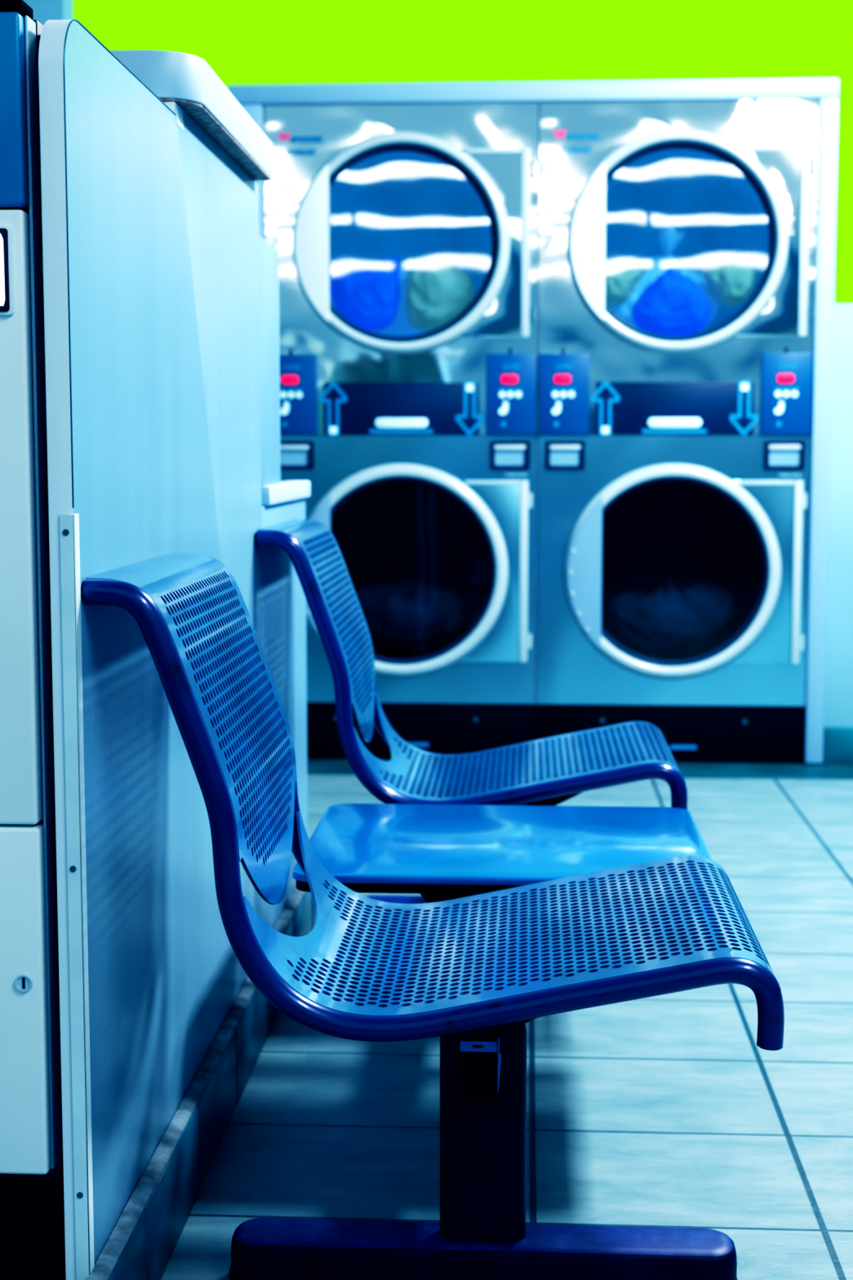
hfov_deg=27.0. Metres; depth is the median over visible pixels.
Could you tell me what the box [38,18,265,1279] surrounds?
partition panel
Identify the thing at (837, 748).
baseboard
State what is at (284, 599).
wall
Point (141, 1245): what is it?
baseboard
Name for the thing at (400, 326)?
laundry
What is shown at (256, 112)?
trim
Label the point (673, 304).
laundry
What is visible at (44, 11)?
wall
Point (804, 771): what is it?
trim
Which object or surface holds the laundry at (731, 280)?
in the dryer at (686, 459)
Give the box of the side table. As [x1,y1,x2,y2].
[292,803,711,902]
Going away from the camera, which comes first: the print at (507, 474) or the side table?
the side table
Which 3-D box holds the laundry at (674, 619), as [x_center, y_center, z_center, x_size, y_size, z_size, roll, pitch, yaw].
[0.742,-0.073,5.415,0.386,0.239,0.213,0,6,3]
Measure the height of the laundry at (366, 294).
0.225 m
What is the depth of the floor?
2.51 m
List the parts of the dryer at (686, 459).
door plate, door plate, door, door, hinge plate, hinge plate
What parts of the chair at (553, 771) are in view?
backrest, seat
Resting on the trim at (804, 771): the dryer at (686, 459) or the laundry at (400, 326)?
the dryer at (686, 459)
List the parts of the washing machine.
display frame, control panel, panel, service panel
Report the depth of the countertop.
2.21 m
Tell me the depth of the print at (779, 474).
5.18 m
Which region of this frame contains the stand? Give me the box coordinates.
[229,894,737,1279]
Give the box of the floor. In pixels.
[160,773,852,1279]
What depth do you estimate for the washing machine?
1.71 m
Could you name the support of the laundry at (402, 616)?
in the dryer at (417, 453)
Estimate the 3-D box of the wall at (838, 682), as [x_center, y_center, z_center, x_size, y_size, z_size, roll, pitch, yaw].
[2.837,-0.300,5.183,3.322,1.345,0.125,0,6,3]
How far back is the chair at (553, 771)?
2.89 m
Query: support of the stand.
on the floor
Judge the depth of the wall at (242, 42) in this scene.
6.02 m
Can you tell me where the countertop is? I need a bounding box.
[110,49,272,180]
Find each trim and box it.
[226,78,839,113]
[240,104,265,239]
[306,758,852,779]
[804,97,838,763]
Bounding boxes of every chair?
[81,552,784,1057]
[256,519,687,809]
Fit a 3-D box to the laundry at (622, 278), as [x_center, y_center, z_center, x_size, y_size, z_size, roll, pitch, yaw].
[0.581,-1.058,5.270,0.193,0.145,0.171,0,6,3]
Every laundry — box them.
[328,253,399,330]
[355,573,467,653]
[368,252,426,336]
[404,256,475,332]
[604,257,654,307]
[606,576,734,655]
[610,222,719,332]
[632,262,711,335]
[698,256,756,307]
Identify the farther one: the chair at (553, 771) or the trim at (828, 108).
the trim at (828, 108)
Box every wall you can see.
[22,0,72,25]
[71,0,852,304]
[258,235,310,928]
[823,304,852,727]
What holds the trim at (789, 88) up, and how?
on the dryer at (417, 453)
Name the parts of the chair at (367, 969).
backrest, clamp plate, seat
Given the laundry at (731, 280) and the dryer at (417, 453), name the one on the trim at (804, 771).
the dryer at (417, 453)
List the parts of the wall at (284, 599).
panel, panel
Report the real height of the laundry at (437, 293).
0.227 m
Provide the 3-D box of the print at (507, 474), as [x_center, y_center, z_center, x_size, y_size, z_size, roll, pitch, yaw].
[0.262,-0.486,5.221,0.066,0.007,0.001,0,6,3]
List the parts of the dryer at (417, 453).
door plate, door plate, door, door, hinge plate, hinge plate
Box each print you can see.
[506,473,526,475]
[777,473,800,475]
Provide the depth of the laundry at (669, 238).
5.40 m
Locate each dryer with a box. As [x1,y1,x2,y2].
[264,102,538,759]
[534,99,818,763]
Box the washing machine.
[0,0,66,1279]
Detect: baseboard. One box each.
[86,887,315,1279]
[822,727,852,764]

